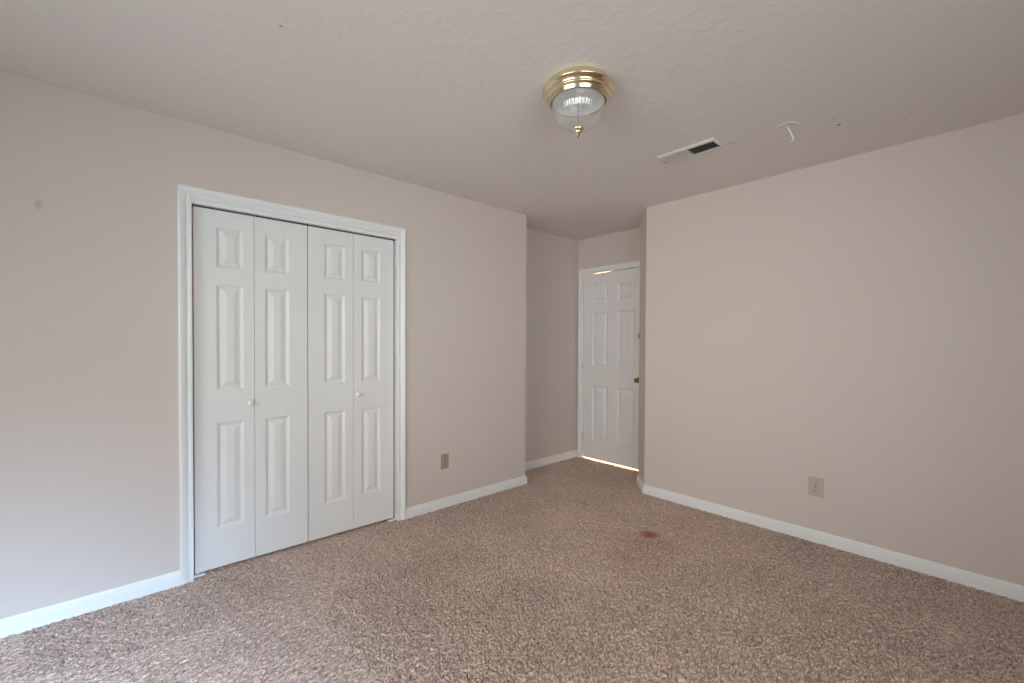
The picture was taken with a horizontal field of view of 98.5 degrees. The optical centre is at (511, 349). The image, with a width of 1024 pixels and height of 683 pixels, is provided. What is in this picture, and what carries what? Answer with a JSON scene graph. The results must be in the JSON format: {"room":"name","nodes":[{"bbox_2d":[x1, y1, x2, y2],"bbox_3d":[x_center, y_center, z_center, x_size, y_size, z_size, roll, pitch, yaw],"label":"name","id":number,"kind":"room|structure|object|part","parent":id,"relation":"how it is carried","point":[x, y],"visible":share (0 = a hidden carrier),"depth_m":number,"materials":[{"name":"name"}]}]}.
{"room":"empty bedroom","nodes":[
{"label":"empty bedroom","id":0,"kind":"room"},
{"bbox_2d":[192,236,193,496],"bbox_3d":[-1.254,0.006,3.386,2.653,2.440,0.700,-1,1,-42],"label":"door frame","id":1,"kind":"structure","parent":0,"point":[192,236],"depth_m":2.95,"materials":[{"name":"paint"}]},
{"bbox_2d":[0,70,525,618],"bbox_3d":[-1.723,0.015,2.622,4.603,2.440,0.428,-1,1,-42],"label":"wall","id":2,"kind":"structure","parent":0,"point":[89,380],"depth_m":2.19,"materials":[{"name":"paint"}]},
{"bbox_2d":[0,570,179,637],"bbox_3d":[-2.474,1.214,1.665,1.958,0.088,0.014,-1,1,-42],"label":"baseboard","id":3,"kind":"structure","parent":2,"relation":"attached to","point":[16,624],"depth_m":2.08,"materials":[{"name":"paint"}]},
{"bbox_2d":[192,206,307,573],"bbox_3d":[-1.500,0.221,2.576,0.582,1.989,0.064,-1,1,-42],"label":"door","id":4,"kind":"structure","parent":2,"relation":"in","point":[250,390],"depth_m":2.55,"materials":[{"name":"paint"}]},
{"bbox_3d":[-1.511,0.307,2.548,0.041,0.041,0.034,-1,1,-42],"label":"knob","id":5,"kind":"part","parent":4,"relation":"part of","materials":[{"name":"white ceramic"}]},
{"bbox_2d":[177,183,405,584],"bbox_3d":[-1.294,0.183,2.790,1.314,2.103,0.134,-1,1,-42],"label":"door frame","id":6,"kind":"structure","parent":2,"relation":"attached to","point":[187,195],"depth_m":2.47,"materials":[{"name":"paint"}]},
{"bbox_2d":[192,204,394,240],"bbox_3d":[-1.291,-0.781,2.776,1.194,0.008,0.030,-1,1,-42],"label":"door track","id":7,"kind":"object","parent":2,"relation":"attached to","point":[192,204],"visible":0.57,"depth_m":2.68,"materials":[{"name":"metal"}]},
{"bbox_2d":[307,226,392,540],"bbox_3d":[-1.066,0.217,2.971,0.581,1.989,0.064,-1,1,-42],"label":"door","id":8,"kind":"structure","parent":2,"relation":"in","point":[350,276],"depth_m":2.95,"materials":[{"name":"paint"}]},
{"bbox_2d":[441,453,448,469],"bbox_3d":[-0.523,0.870,3.433,0.072,0.117,0.008,-1,1,-42],"label":"wall outlet","id":9,"kind":"object","parent":2,"relation":"attached to","point":[444,457],"visible":1,"depth_m":3.43,"materials":[{"name":"beige plastic"}]},
{"bbox_2d":[406,450,576,519],"bbox_3d":[-0.017,1.189,4.105,2.333,0.088,0.327,-1,1,-42],"label":"baseboard","id":10,"kind":"structure","parent":2,"relation":"attached to","point":[424,508],"depth_m":3.68,"materials":[{"name":"paint"}]},
{"bbox_2d":[0,0,1023,240],"bbox_3d":[0.699,-1.214,1.885,7.215,0.060,6.115,-1,1,-42],"label":"ceiling","id":11,"kind":"structure","parent":0,"point":[445,96],"depth_m":1.92,"materials":[{"name":"white paint"}]},
{"bbox_2d":[542,66,614,137],"bbox_3d":[0.297,-1.067,1.978,0.321,0.239,0.321,-1,1,-42],"label":"ceiling lamp","id":12,"kind":"object","parent":11,"relation":"attached to","point":[578,92],"visible":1,"depth_m":1.94,"materials":[{"name":"gold metal"}]},
{"bbox_3d":[0.297,-1.133,2.056,0.055,0.055,0.068,0,1,0],"label":"bulb","id":13,"kind":"part","parent":12,"relation":"part of","materials":[{"name":"white glass"}]},
{"bbox_2d":[573,97,580,106],"bbox_3d":[0.297,-1.132,2.012,0.033,0.033,0.026,0,1,0],"label":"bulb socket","id":14,"kind":"object","parent":12,"relation":"attached to","point":[577,101],"depth_m":2.00,"materials":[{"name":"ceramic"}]},
{"bbox_2d":[575,91,582,97],"bbox_3d":[0.297,-1.131,1.942,0.033,0.033,0.026,0,1,0],"label":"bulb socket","id":15,"kind":"object","parent":12,"relation":"attached to","point":[578,94],"depth_m":1.94,"materials":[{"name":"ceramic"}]},
{"bbox_3d":[0.297,-1.131,1.898,0.055,0.055,0.068,0,1,0],"label":"bulb","id":16,"kind":"part","parent":12,"relation":"part of","materials":[{"name":"white glass"}]},
{"bbox_2d":[657,137,724,163],"bbox_3d":[1.068,-1.185,2.651,0.150,0.016,0.350,-1,1,-42],"label":"ceiling vent","id":17,"kind":"object","parent":11,"relation":"in","point":[711,144],"visible":1,"depth_m":2.63,"materials":[{"name":"white metal"}]},
{"bbox_2d":[775,122,799,142],"bbox_3d":[1.465,-1.143,2.345,0.112,0.088,0.112,-1,1,-42],"label":"ceiling hook","id":18,"kind":"object","parent":11,"relation":"attached to","point":[788,126],"visible":1,"depth_m":2.34,"materials":[{"name":"white plastic"}]},
{"bbox_3d":[1.465,-1.184,2.345,0.112,0.006,0.112,-1,1,-42],"label":"hook plate","id":19,"kind":"part","parent":18,"relation":"part of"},
{"bbox_3d":[1.480,-1.143,2.345,0.038,0.087,0.009,0,1,0],"label":"hook arm","id":20,"kind":"part","parent":18,"relation":"part of","materials":[{"name":"white metal"}]},
{"bbox_2d":[0,457,1023,682],"bbox_3d":[0.688,1.284,1.921,7.215,0.063,6.115,-1,1,-42],"label":"floor","id":21,"kind":"structure","parent":0,"point":[573,573],"depth_m":2.10,"materials":[{"name":"carpet"}]},
{"bbox_2d":[194,572,204,577],"bbox_3d":[-1.713,1.222,2.414,0.054,0.031,0.030,-1,1,-42],"label":"bracket","id":22,"kind":"object","parent":21,"relation":"on","point":[201,573],"visible":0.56,"depth_m":2.41,"materials":[{"name":"white metal"}]},
{"bbox_2d":[387,515,395,521],"bbox_3d":[-0.870,1.215,3.179,0.054,0.031,0.030,-1,1,-42],"label":"bracket","id":23,"kind":"object","parent":21,"relation":"on","point":[394,516],"visible":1,"depth_m":3.18,"materials":[{"name":"white metal"}]},
{"bbox_2d":[585,457,637,470],"bbox_3d":[1.103,1.225,4.713,0.088,0.006,0.770,-1,1,-42],"label":"threshold","id":24,"kind":"object","parent":21,"relation":"on","point":[585,457],"visible":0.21,"depth_m":4.71,"materials":[{"name":"paint"}]},
{"bbox_2d":[525,228,577,461],"bbox_3d":[0.333,-0.006,4.699,1.232,2.440,0.115,-1,1,-42],"label":"wall","id":25,"kind":"structure","parent":0,"point":[551,260],"depth_m":4.70,"materials":[{"name":"paint"}]},
{"bbox_2d":[577,228,639,441],"bbox_3d":[1.154,-0.002,4.625,0.115,2.440,1.098,-1,1,-42],"label":"wall","id":26,"kind":"structure","parent":0,"point":[623,246],"depth_m":4.67,"materials":[{"name":"paint"}]},
{"bbox_2d":[577,260,639,457],"bbox_3d":[1.091,0.162,4.682,0.134,2.110,0.898,-1,1,-42],"label":"door frame","id":27,"kind":"structure","parent":26,"relation":"attached to","point":[635,264],"depth_m":4.94,"materials":[{"name":"paint"}]},
{"bbox_2d":[582,267,639,469],"bbox_3d":[1.044,0.187,4.646,0.097,2.030,0.771,-1,1,-42],"label":"door","id":28,"kind":"structure","parent":26,"relation":"in","point":[610,367],"depth_m":4.65,"materials":[{"name":"paint"}]},
{"bbox_2d":[638,208,646,482],"bbox_3d":[1.271,0.008,4.016,0.209,2.440,0.560,1,1,29],"label":"wall","id":29,"kind":"structure","parent":0,"point":[643,219],"depth_m":3.90,"materials":[{"name":"paint"}]},
{"bbox_2d":[644,113,1023,585],"bbox_3d":[2.535,0.038,2.318,0.115,2.440,4.024,-1,1,-42],"label":"wall","id":30,"kind":"structure","parent":0,"point":[855,324],"depth_m":2.69,"materials":[{"name":"paint"}]},
{"bbox_2d":[808,476,823,497],"bbox_3d":[1.969,0.889,2.858,0.008,0.124,0.085,-1,1,-42],"label":"wall outlet","id":31,"kind":"object","parent":30,"relation":"attached to","point":[815,485],"visible":1,"depth_m":2.85,"materials":[{"name":"beige plastic"}]},
{"bbox_2d":[636,475,1023,601],"bbox_3d":[2.610,1.224,2.543,0.542,0.088,4.224,-1,1,-42],"label":"baseboard","id":32,"kind":"structure","parent":30,"relation":"attached to","point":[999,587],"depth_m":2.70,"materials":[{"name":"paint"}]}
]}

